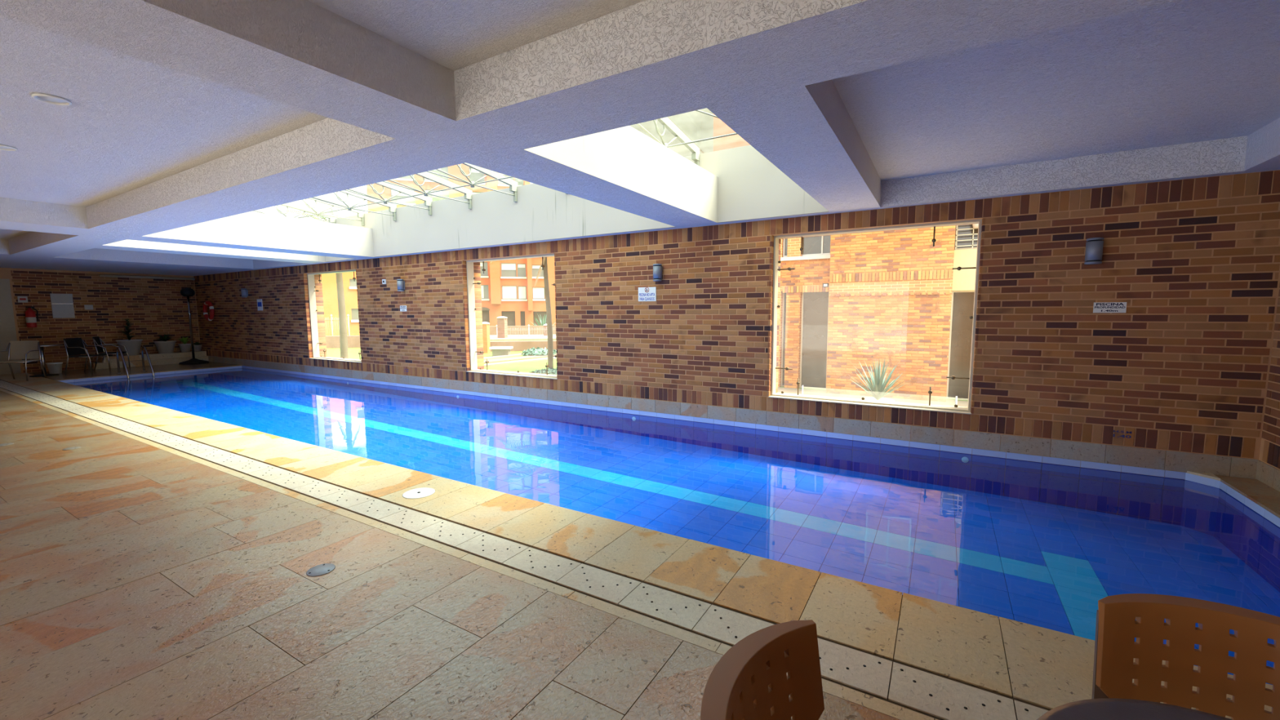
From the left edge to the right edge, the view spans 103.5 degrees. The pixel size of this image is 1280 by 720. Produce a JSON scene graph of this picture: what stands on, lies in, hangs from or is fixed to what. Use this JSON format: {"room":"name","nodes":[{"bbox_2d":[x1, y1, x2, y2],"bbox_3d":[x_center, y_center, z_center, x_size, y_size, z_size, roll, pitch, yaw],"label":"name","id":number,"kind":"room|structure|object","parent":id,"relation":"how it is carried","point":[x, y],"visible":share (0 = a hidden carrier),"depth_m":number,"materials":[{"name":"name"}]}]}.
{"room":"indoor swimming pool","nodes":[
{"label":"indoor swimming pool","id":0,"kind":"room"},
{"bbox_2d":[0,267,199,373],"bbox_3d":[-16.436,-0.304,11.793,0.300,3.875,10.490,3,7,31],"label":"wall","id":1,"kind":"structure","parent":0,"point":[154,308],"depth_m":13.92,"materials":[{"name":"brick"}]},
{"bbox_2d":[0,278,21,374],"bbox_3d":[-15.925,-0.791,12.185,0.131,2.360,1.070,3,7,31],"label":"door","id":2,"kind":"structure","parent":1,"relation":"in","point":[7,326],"depth_m":12.53,"materials":[{"name":"metal"}]},
{"bbox_2d":[17,296,27,302],"bbox_3d":[-15.607,-1.532,12.756,0.023,0.160,0.160,3,7,31],"label":"sign","id":3,"kind":"object","parent":1,"relation":"attached to","point":[20,299],"visible":1,"depth_m":12.75,"materials":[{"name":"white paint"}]},
{"bbox_2d":[25,306,38,327],"bbox_3d":[-15.476,-1.093,12.825,0.183,0.530,0.183,-2,6,-14],"label":"fire extinguisher","id":4,"kind":"object","parent":1,"relation":"attached to","point":[30,316],"visible":1,"depth_m":12.78,"materials":[{"name":"red paint"}]},
{"bbox_2d":[49,293,75,318],"bbox_3d":[-15.265,-1.431,13.340,0.023,0.640,0.390,3,7,31],"label":"notice board","id":5,"kind":"object","parent":1,"relation":"attached to","point":[62,304],"visible":1,"depth_m":13.33,"materials":[{"name":"metal"}]},
{"bbox_2d":[84,304,93,309],"bbox_3d":[-15.022,-1.438,13.749,0.020,0.130,0.160,3,7,31],"label":"wall plate","id":6,"kind":"object","parent":1,"relation":"attached to","point":[86,306],"visible":1,"depth_m":13.74,"materials":[{"name":"white plastic"}]},
{"bbox_2d":[0,0,1279,275],"bbox_3d":[-6.731,-2.357,5.681,23.020,1.380,10.590,3,7,31],"label":"ceiling","id":7,"kind":"structure","parent":0,"point":[185,120],"depth_m":3.31,"materials":[{"name":"paint"}]},
{"bbox_2d":[0,144,17,151],"bbox_3d":[-5.441,-1.812,4.298,0.176,0.016,0.176,3,7,31],"label":"recessed light","id":8,"kind":"object","parent":7,"relation":"in","point":[6,148],"visible":1,"depth_m":4.34,"materials":[{"name":"white plastic"}]},
{"bbox_2d":[0,146,13,149],"bbox_3d":[-5.441,-1.818,4.297,0.140,0.002,0.140,3,7,31],"label":"diffuser","id":9,"kind":"object","parent":8,"relation":"attached to","point":[1,147],"depth_m":4.32,"materials":[{"name":"white plastic"}]},
{"bbox_2d":[31,93,71,106],"bbox_3d":[-3.902,-1.727,3.348,0.176,0.016,0.176,3,7,31],"label":"recessed light","id":10,"kind":"object","parent":7,"relation":"in","point":[49,99],"visible":1,"depth_m":3.35,"materials":[{"name":"white plastic"}]},
{"bbox_2d":[36,96,66,102],"bbox_3d":[-3.902,-1.733,3.348,0.140,0.002,0.140,3,7,31],"label":"diffuser","id":11,"kind":"object","parent":10,"relation":"attached to","point":[43,99],"depth_m":3.35,"materials":[{"name":"white plastic"}]},
{"bbox_2d":[253,110,737,226],"bbox_3d":[-3.367,-2.909,7.138,11.026,0.825,3.930,3,7,31],"label":"skylight","id":12,"kind":"object","parent":7,"relation":"attached to","point":[666,122],"visible":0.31,"depth_m":8.44,"materials":[{"name":"clear glass"}]},
{"bbox_2d":[0,361,1279,719],"bbox_3d":[-6.743,1.017,5.963,22.420,0.121,9.870,3,7,31],"label":"floor","id":13,"kind":"structure","parent":0,"point":[155,567],"depth_m":2.63,"materials":[{"name":"stone"}]},
{"bbox_2d":[0,443,13,446],"bbox_3d":[-7.319,0.974,5.795,0.160,0.006,0.160,3,7,31],"label":"floor drain","id":14,"kind":"object","parent":13,"relation":"on","point":[2,444],"visible":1,"depth_m":5.80,"materials":[{"name":"metal"}]},
{"bbox_2d":[0,340,46,381],"bbox_3d":[-14.072,0.020,11.419,0.568,0.883,0.588,-2,6,-21],"label":"armchair","id":15,"kind":"object","parent":13,"relation":"on","point":[22,349],"visible":1,"depth_m":11.58,"materials":[{"name":"metal"}]},
{"bbox_2d":[29,343,62,377],"bbox_3d":[-14.418,0.011,12.175,0.720,0.750,0.720,3,7,31],"label":"patio table","id":16,"kind":"object","parent":13,"relation":"on","point":[42,346],"visible":0.69,"depth_m":12.15,"materials":[{"name":"metal"}]},
{"bbox_2d":[45,362,62,373],"bbox_3d":[-14.707,0.203,12.684,0.288,0.270,0.280,3,7,31],"label":"bucket","id":17,"kind":"object","parent":13,"relation":"on","point":[53,367],"visible":0.99,"depth_m":12.62,"materials":[{"name":"white plastic"}]},
{"bbox_2d":[62,446,80,450],"bbox_3d":[-6.336,0.985,5.626,0.140,0.006,0.140,3,7,31],"label":"floor drain","id":18,"kind":"object","parent":13,"relation":"on","point":[73,447],"visible":1,"depth_m":5.61,"materials":[{"name":"metal"}]},
{"bbox_2d":[63,337,111,374],"bbox_3d":[-14.015,-0.114,12.771,0.588,0.883,0.568,-1,6,-11],"label":"armchair","id":19,"kind":"object","parent":13,"relation":"on","point":[73,346],"visible":1,"depth_m":12.70,"materials":[{"name":"metal"}]},
{"bbox_2d":[92,336,130,370],"bbox_3d":[-14.229,-0.191,13.565,0.588,0.883,0.568,-4,7,-34],"label":"armchair","id":20,"kind":"object","parent":13,"relation":"on","point":[97,340],"visible":0.86,"depth_m":13.49,"materials":[{"name":"metal"}]},
{"bbox_2d":[115,346,155,378],"bbox_3d":[-12.641,0.068,12.633,0.735,0.794,0.570,3,7,31],"label":"pool ladder","id":21,"kind":"object","parent":13,"relation":"on","point":[143,347],"visible":0.95,"depth_m":12.61,"materials":[{"name":"metal"}]},
{"bbox_2d":[87,351,208,369],"bbox_3d":[-14.223,-0.018,14.696,0.550,0.310,2.470,3,7,31],"label":"ledge","id":22,"kind":"object","parent":13,"relation":"on","point":[175,357],"visible":0.75,"depth_m":14.55,"materials":[{"name":"stone"}]},
{"bbox_2d":[115,318,142,355],"bbox_3d":[-14.429,-0.651,14.248,0.542,1.040,0.561,-2,6,-13],"label":"potted plant","id":23,"kind":"object","parent":22,"relation":"on","point":[132,346],"visible":1,"depth_m":14.18,"materials":[{"name":"green plant"}]},
{"bbox_2d":[152,333,176,353],"bbox_3d":[-14.035,-0.490,14.916,0.563,0.584,0.500,3,7,31],"label":"potted plant","id":24,"kind":"object","parent":22,"relation":"on","point":[166,346],"visible":1,"depth_m":14.81,"materials":[{"name":"green plant"}]},
{"bbox_2d":[177,336,191,352],"bbox_3d":[-13.839,-0.477,15.332,0.343,0.473,0.316,-4,7,-36],"label":"potted plant","id":25,"kind":"object","parent":22,"relation":"on","point":[184,347],"visible":0.98,"depth_m":15.27,"materials":[{"name":"green plant"}]},
{"bbox_2d":[193,341,202,351],"bbox_3d":[-13.670,-0.417,15.582,0.277,0.304,0.240,3,7,31],"label":"potted plant","id":26,"kind":"object","parent":22,"relation":"on","point":[197,347],"visible":0.89,"depth_m":15.54,"materials":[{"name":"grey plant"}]},
{"bbox_2d":[178,288,208,364],"bbox_3d":[-13.300,-1.012,14.935,0.680,2.230,0.680,3,7,31],"label":"patio heater","id":27,"kind":"object","parent":13,"relation":"on","point":[188,292],"visible":1,"depth_m":14.88,"materials":[{"name":"metal"}]},
{"bbox_2d":[306,563,335,576],"bbox_3d":[-1.863,1.224,2.946,0.144,0.006,0.144,3,7,31],"label":"floor drain","id":28,"kind":"object","parent":13,"relation":"on","point":[322,569],"visible":1,"depth_m":2.94,"materials":[{"name":"grey metal"}]},
{"bbox_2d":[402,487,435,498],"bbox_3d":[-1.831,1.101,4.179,0.250,0.010,0.250,3,7,31],"label":"lid","id":29,"kind":"object","parent":13,"relation":"on","point":[417,493],"visible":1,"depth_m":4.16,"materials":[{"name":"white plastic"}]},
{"bbox_2d":[57,365,1279,684],"bbox_3d":[-4.037,1.244,8.047,19.550,0.990,3.770,3,7,31],"label":"swimming pool","id":30,"kind":"object","parent":13,"relation":"in","point":[948,539],"visible":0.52,"depth_m":5.15,"materials":[{"name":"tile"}]},
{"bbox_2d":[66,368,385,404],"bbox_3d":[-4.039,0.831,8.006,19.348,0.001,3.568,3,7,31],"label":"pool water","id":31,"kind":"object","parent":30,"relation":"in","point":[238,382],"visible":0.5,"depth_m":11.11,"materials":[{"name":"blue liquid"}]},
{"bbox_2d":[700,619,824,719],"bbox_3d":[0.385,1.008,0.865,0.558,0.821,0.490,3,7,31],"label":"plastic chair","id":32,"kind":"object","parent":13,"relation":"on","point":[750,681],"visible":1,"depth_m":1.04,"materials":[{"name":"orange plastic"}]},
{"bbox_2d":[1036,697,1232,719],"bbox_3d":[0.928,1.065,0.693,0.696,0.733,0.696,3,7,31],"label":"round table","id":33,"kind":"object","parent":13,"relation":"on","point":[1101,708],"visible":1,"depth_m":0.96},
{"bbox_2d":[1091,593,1279,719],"bbox_3d":[1.204,0.994,0.963,0.490,0.821,0.558,3,7,31],"label":"plastic chair","id":34,"kind":"object","parent":13,"relation":"on","point":[1121,619],"visible":0.95,"depth_m":1.15,"materials":[{"name":"orange plastic"}]},
{"bbox_2d":[194,169,1279,522],"bbox_3d":[-3.933,-0.215,10.171,23.220,3.875,0.425,3,7,31],"label":"wall","id":35,"kind":"structure","parent":0,"point":[1194,263],"depth_m":5.38,"materials":[{"name":"brick"}]},
{"bbox_2d":[202,301,214,320],"bbox_3d":[-12.930,-1.469,15.123,0.603,0.603,0.102,3,7,31],"label":"lifebuoy","id":36,"kind":"object","parent":35,"relation":"attached to","point":[206,304],"visible":1,"depth_m":15.05,"materials":[{"name":"red paint"}]},
{"bbox_2d":[240,288,248,297],"bbox_3d":[-10.866,-1.844,13.860,0.128,0.244,0.142,3,7,31],"label":"wall lamp","id":37,"kind":"object","parent":35,"relation":"attached to","point":[244,291],"visible":1,"depth_m":13.81,"materials":[{"name":"grey metal"}]},
{"bbox_2d":[257,299,262,310],"bbox_3d":[-10.241,-1.484,13.592,0.280,0.300,0.011,3,7,31],"label":"wall sign","id":38,"kind":"object","parent":35,"relation":"attached to","point":[260,305],"visible":1,"depth_m":13.58,"materials":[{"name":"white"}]},
{"bbox_2d":[306,269,361,362],"bbox_3d":[-7.187,-1.035,11.941,2.250,2.084,0.259,3,7,31],"label":"window","id":39,"kind":"structure","parent":35,"relation":"in","point":[311,283],"depth_m":12.49,"materials":[{"name":"paint"}]},
{"bbox_2d":[382,279,386,284],"bbox_3d":[-5.402,-1.653,10.649,0.100,0.100,0.028,3,7,31],"label":"wall socket","id":40,"kind":"object","parent":35,"relation":"attached to","point":[384,281],"visible":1,"depth_m":10.63,"materials":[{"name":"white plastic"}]},
{"bbox_2d":[396,279,404,291],"bbox_3d":[-4.878,-1.525,10.287,0.128,0.244,0.142,3,7,31],"label":"wall lamp","id":41,"kind":"object","parent":35,"relation":"attached to","point":[400,282],"visible":1,"depth_m":10.24,"materials":[{"name":"grey metal"}]},
{"bbox_2d":[400,305,406,311],"bbox_3d":[-4.883,-1.063,10.409,0.210,0.120,0.010,3,7,31],"label":"wall sign","id":42,"kind":"object","parent":35,"relation":"attached to","point":[402,308],"visible":1,"depth_m":10.40,"materials":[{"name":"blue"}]},
{"bbox_2d":[466,253,557,379],"bbox_3d":[-2.285,-0.774,9.015,2.220,2.084,0.259,3,7,31],"label":"window","id":43,"kind":"structure","parent":35,"relation":"in","point":[469,264],"depth_m":9.52,"materials":[{"name":"paint"}]},
{"bbox_2d":[638,286,656,301],"bbox_3d":[0.103,-0.966,7.413,0.300,0.205,0.017,3,7,31],"label":"wall sign","id":44,"kind":"object","parent":35,"relation":"attached to","point":[645,294],"visible":1,"depth_m":7.41,"materials":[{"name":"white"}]},
{"bbox_2d":[653,263,662,281],"bbox_3d":[0.252,-1.252,7.226,0.128,0.244,0.142,3,7,31],"label":"wall lamp","id":45,"kind":"object","parent":35,"relation":"attached to","point":[657,268],"visible":1,"depth_m":7.17,"materials":[{"name":"grey metal"}]},
{"bbox_2d":[768,218,982,414],"bbox_3d":[2.695,-0.509,6.044,2.230,2.084,0.259,3,7,31],"label":"window","id":46,"kind":"structure","parent":35,"relation":"in","point":[955,409],"depth_m":6.01,"materials":[{"name":"paint"}]},
{"bbox_2d":[1084,237,1104,264],"bbox_3d":[4.318,-1.036,4.800,0.128,0.244,0.142,3,7,31],"label":"wall lamp","id":47,"kind":"object","parent":35,"relation":"attached to","point":[1094,246],"visible":1,"depth_m":4.75,"materials":[{"name":"grey metal"}]},
{"bbox_2d":[1093,302,1126,312],"bbox_3d":[4.490,-0.501,4.823,0.235,0.100,0.010,3,7,31],"label":"wall sign","id":48,"kind":"object","parent":35,"relation":"attached to","point":[1099,307],"visible":1,"depth_m":4.82,"materials":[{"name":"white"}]},
{"bbox_2d":[1112,430,1131,438],"bbox_3d":[4.644,0.714,4.857,0.130,0.068,0.001,3,7,31],"label":"stencil","id":49,"kind":"object","parent":35,"relation":"attached to","point":[1127,432],"visible":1,"depth_m":4.85},
{"bbox_2d":[1255,283,1279,491],"bbox_3d":[3.052,0.733,0.165,0.305,3.875,10.490,3,7,31],"label":"wall","id":50,"kind":"structure","parent":0,"point":[1268,469],"depth_m":4.26,"materials":[{"name":"brick"}]},
{"label":"outside","id":51,"kind":"structure","parent":0,"visible":0},
{"bbox_2d":[326,347,967,400],"bbox_3d":[1.165,-3.112,55.400,135.000,0.200,103.700,3,7,31],"label":"ground","id":52,"kind":"structure","parent":51,"point":[353,353],"depth_m":21.62,"materials":[{"name":"green plant"}]},
{"bbox_2d":[284,204,348,358],"bbox_3d":[-13.382,-3.228,22.424,3.728,6.689,3.594,5,8,45],"label":"palm tree","id":53,"kind":"object","parent":52,"relation":"on","point":[340,295],"visible":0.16,"depth_m":22.39,"materials":[{"name":"plant"}]},
{"bbox_2d":[324,314,350,335],"bbox_3d":[-21.596,-2.068,34.464,3.743,2.090,0.115,0,6,5],"label":"iron fence","id":54,"kind":"object","parent":52,"relation":"on","point":[348,315],"visible":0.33,"depth_m":34.35,"materials":[{"name":"white metal"}]},
{"bbox_2d":[321,271,359,336],"bbox_3d":[-26.452,-5.457,39.003,13.600,8.000,0.900,-4,7,-31],"label":"building","id":55,"kind":"structure","parent":52,"relation":"on","point":[328,281],"depth_m":40.24,"materials":[{"name":"yellow paint"}]},
{"bbox_2d":[349,279,356,286],"bbox_3d":[-23.030,-6.228,40.744,0.727,0.606,0.040,-4,7,-31],"label":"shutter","id":56,"kind":"object","parent":55,"relation":"hanging from","point":[352,283],"depth_m":40.66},
{"bbox_2d":[351,308,359,319],"bbox_3d":[-23.016,-3.725,40.991,0.727,0.909,0.040,-4,7,-31],"label":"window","id":57,"kind":"structure","parent":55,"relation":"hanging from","point":[354,312],"depth_m":40.90,"materials":[{"name":"glass"}]},
{"bbox_2d":[325,335,360,348],"bbox_3d":[-19.235,-1.127,31.623,5.968,0.750,0.500,-2,6,-12],"label":"wall","id":58,"kind":"structure","parent":52,"relation":"on","point":[331,341],"depth_m":31.49,"materials":[{"name":"brick"}]},
{"bbox_2d":[366,164,555,326],"bbox_3d":[-13.644,-17.090,62.659,36.700,26.363,2.300,-2,6,-14],"label":"building","id":59,"kind":"structure","parent":52,"relation":"on","point":[508,290],"depth_m":62.38,"materials":[{"name":"orange paint"}]},
{"bbox_2d":[391,189,413,195],"bbox_3d":[-27.673,-19.555,58.872,2.440,0.779,0.030,-2,6,-14],"label":"window","id":60,"kind":"structure","parent":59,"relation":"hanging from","point":[393,192],"depth_m":58.70,"materials":[{"name":"white glass"}]},
{"bbox_2d":[426,190,442,195],"bbox_3d":[-24.346,-19.827,59.703,1.712,0.439,0.030,-2,6,-14],"label":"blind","id":61,"kind":"object","parent":59,"relation":"hanging from","point":[440,193],"depth_m":59.77,"materials":[{"name":"white"}]},
{"bbox_2d":[469,168,479,173],"bbox_3d":[-19.864,-22.727,60.575,1.104,0.439,0.030,-2,6,-14],"label":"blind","id":62,"kind":"object","parent":59,"relation":"hanging from","point":[473,171],"depth_m":60.57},
{"bbox_2d":[480,285,484,297],"bbox_3d":[-19.783,-8.371,61.992,1.104,1.543,0.030,-2,6,-14],"label":"blind","id":63,"kind":"object","parent":59,"relation":"hanging from","point":[482,286],"depth_m":62.09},
{"bbox_2d":[501,263,515,270],"bbox_3d":[-16.291,-11.562,62.582,1.678,0.779,0.030,-2,6,-14],"label":"blind","id":64,"kind":"object","parent":59,"relation":"hanging from","point":[504,266],"depth_m":62.56,"materials":[{"name":"white fabric"}]},
{"bbox_2d":[502,286,516,298],"bbox_3d":[-16.273,-8.421,62.892,1.678,1.543,0.030,-2,6,-14],"label":"blind","id":65,"kind":"object","parent":59,"relation":"hanging from","point":[508,292],"depth_m":62.87,"materials":[{"name":"white fabric"}]},
{"bbox_2d":[481,310,546,325],"bbox_3d":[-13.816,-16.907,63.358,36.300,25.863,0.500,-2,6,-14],"label":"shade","id":66,"kind":"object","parent":59,"relation":"hanging from","point":[510,315],"depth_m":63.69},
{"bbox_2d":[517,264,524,267],"bbox_3d":[-14.789,-11.728,62.953,0.870,0.422,0.030,-2,6,-14],"label":"blind","id":67,"kind":"object","parent":59,"relation":"hanging from","point":[518,265],"depth_m":62.93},
{"bbox_2d":[518,286,525,298],"bbox_3d":[-14.770,-8.436,63.277,0.870,1.487,0.030,-2,6,-14],"label":"blind","id":68,"kind":"object","parent":59,"relation":"hanging from","point":[522,290],"depth_m":63.26,"materials":[{"name":"white fabric"}]},
{"bbox_2d":[532,265,542,268],"bbox_3d":[-12.832,-11.694,63.460,1.397,0.376,0.030,-2,6,-14],"label":"blind","id":69,"kind":"object","parent":59,"relation":"hanging from","point":[533,266],"depth_m":63.39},
{"bbox_2d":[533,287,544,298],"bbox_3d":[-12.813,-8.452,63.780,1.397,1.343,0.030,-2,6,-14],"label":"blind","id":70,"kind":"object","parent":59,"relation":"hanging from","point":[538,292],"depth_m":63.77,"materials":[{"name":"white fabric"}]},
{"bbox_2d":[482,321,490,353],"bbox_3d":[-8.313,-1.215,27.134,0.491,1.682,0.491,0,6,8],"label":"brick pillar","id":71,"kind":"structure","parent":52,"relation":"on","point":[486,326],"depth_m":26.99,"materials":[{"name":"brick"}]},
{"bbox_2d":[488,346,513,356],"bbox_3d":[-6.960,-0.430,25.327,1.040,0.460,0.600,0,6,-1],"label":"stone bench","id":72,"kind":"object","parent":52,"relation":"on","point":[496,350],"visible":0.89,"depth_m":25.09,"materials":[{"name":"concrete"}]},
{"bbox_2d":[483,350,556,359],"bbox_3d":[-5.710,-0.336,26.337,0.321,0.060,10.758,3,7,33],"label":"kerb","id":73,"kind":"object","parent":52,"relation":"on","point":[518,354],"depth_m":24.64,"materials":[{"name":"white concrete"}]},
{"bbox_2d":[484,352,556,363],"bbox_3d":[-5.355,-0.138,24.412,1.000,0.040,9.416,4,7,37],"label":"brick path","id":74,"kind":"structure","parent":52,"relation":"on","point":[513,358],"depth_m":23.45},
{"bbox_2d":[484,356,556,366],"bbox_3d":[-4.959,0.023,22.661,0.441,0.060,8.843,4,7,36],"label":"kerb","id":75,"kind":"object","parent":52,"relation":"on","point":[554,357],"visible":0.29,"depth_m":21.93,"materials":[{"name":"white concrete"}]},
{"bbox_2d":[489,256,554,368],"bbox_3d":[-3.674,-2.562,19.542,3.999,5.810,4.451,-3,6,-22],"label":"palm tree","id":76,"kind":"object","parent":52,"relation":"on","point":[549,327],"visible":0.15,"depth_m":19.31,"materials":[{"name":"brown plant"}]},
{"bbox_2d":[489,334,555,341],"bbox_3d":[-8.284,-1.343,34.459,10.378,0.500,5.600,-1,6,-6],"label":"garden path","id":77,"kind":"structure","parent":52,"relation":"on","point":[492,337],"depth_m":32.29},
{"bbox_2d":[497,315,507,337],"bbox_3d":[-8.982,-1.901,32.963,0.688,1.910,0.688,0,6,8],"label":"brick pillar","id":78,"kind":"structure","parent":77,"relation":"on","point":[502,326],"depth_m":32.73,"materials":[{"name":"orange brick"}]},
{"bbox_2d":[496,324,555,337],"bbox_3d":[-6.485,-1.757,34.270,6.318,1.340,0.114,-2,6,-14],"label":"iron fence","id":79,"kind":"object","parent":77,"relation":"on","point":[508,330],"visible":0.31,"depth_m":33.89,"materials":[{"name":"white metal"}]},
{"bbox_2d":[543,324,547,335],"bbox_3d":[-6.662,-1.907,35.858,0.399,1.327,0.399,0,6,8],"label":"brick pillar","id":80,"kind":"structure","parent":77,"relation":"on","point":[545,333],"depth_m":35.70,"materials":[{"name":"orange brick"}]},
{"bbox_2d":[489,340,556,351],"bbox_3d":[-6.851,-0.782,28.432,8.588,0.550,0.501,-1,6,-5],"label":"wall","id":81,"kind":"structure","parent":52,"relation":"on","point":[517,345],"depth_m":28.21,"materials":[{"name":"brick"}]},
{"bbox_2d":[489,325,556,334],"bbox_3d":[-10.038,-2.467,43.651,12.262,0.950,0.800,-1,6,-9],"label":"wall","id":82,"kind":"structure","parent":52,"relation":"on","point":[492,329],"depth_m":43.27,"materials":[{"name":"brick"}]},
{"bbox_2d":[521,346,556,355],"bbox_3d":[-5.119,-0.433,25.770,1.936,0.465,1.963,3,7,31],"label":"shrub","id":83,"kind":"object","parent":52,"relation":"on","point":[531,352],"visible":0.8,"depth_m":25.21,"materials":[{"name":"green plant"}]},
{"bbox_2d":[527,368,556,374],"bbox_3d":[-3.053,0.448,17.477,1.837,0.330,1.862,3,7,31],"label":"shrub","id":84,"kind":"object","parent":52,"relation":"on","point":[550,371],"visible":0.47,"depth_m":17.25,"materials":[{"name":"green plant"}]},
{"bbox_2d":[530,315,555,325],"bbox_3d":[-9.363,-3.636,49.022,3.277,2.254,3.472,3,7,31],"label":"agave","id":85,"kind":"object","parent":52,"relation":"on","point":[544,321],"visible":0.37,"depth_m":48.84,"materials":[{"name":"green plant"}]},
{"bbox_2d":[630,107,977,401],"bbox_3d":[6.089,-4.307,14.021,17.300,10.250,3.060,3,7,31],"label":"brick building","id":86,"kind":"structure","parent":52,"relation":"on","point":[898,296],"depth_m":12.73,"materials":[{"name":"brick"}]},
{"bbox_2d":[822,283,828,287],"bbox_3d":[4.864,-1.950,13.174,0.140,0.100,0.216,3,7,31],"label":"floodlight","id":87,"kind":"object","parent":86,"relation":"attached to","point":[824,285],"visible":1,"depth_m":13.08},
{"bbox_2d":[955,225,977,248],"bbox_3d":[8.065,-3.059,11.857,1.080,0.830,0.020,3,7,31],"label":"window grille","id":88,"kind":"object","parent":86,"relation":"attached to","point":[973,233],"depth_m":12.04,"materials":[{"name":"paint"}]},
{"bbox_2d":[972,223,978,228],"bbox_3d":[7.866,-3.285,11.649,0.634,0.462,0.661,1,6,17],"label":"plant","id":89,"kind":"object","parent":86,"relation":"on","point":[975,225],"visible":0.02,"depth_m":11.62,"materials":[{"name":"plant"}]},
{"bbox_2d":[777,386,968,407],"bbox_3d":[4.410,1.245,9.945,20.500,0.020,7.510,3,7,31],"label":"patio","id":90,"kind":"structure","parent":52,"relation":"on","point":[788,390],"depth_m":12.84,"materials":[{"name":"white concrete"}]},
{"bbox_2d":[847,356,907,401],"bbox_3d":[3.916,0.499,8.259,1.035,1.141,1.042,3,7,31],"label":"agave","id":91,"kind":"object","parent":90,"relation":"on","point":[877,389],"visible":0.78,"depth_m":8.20,"materials":[{"name":"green plant"}]},
{"bbox_2d":[864,396,894,401],"bbox_3d":[3.897,0.859,8.287,0.500,0.420,0.500,3,7,31],"label":"pot","id":92,"kind":"object","parent":90,"relation":"on","point":[868,397],"depth_m":8.41,"materials":[{"name":"white ceramic"}]},
{"bbox_2d":[801,385,957,404],"bbox_3d":[3.124,0.987,6.774,1.885,1.170,0.020,3,7,31],"label":"glass screen","id":93,"kind":"object","parent":90,"relation":"on","point":[956,397],"visible":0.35,"depth_m":6.25,"materials":[{"name":"glass"}]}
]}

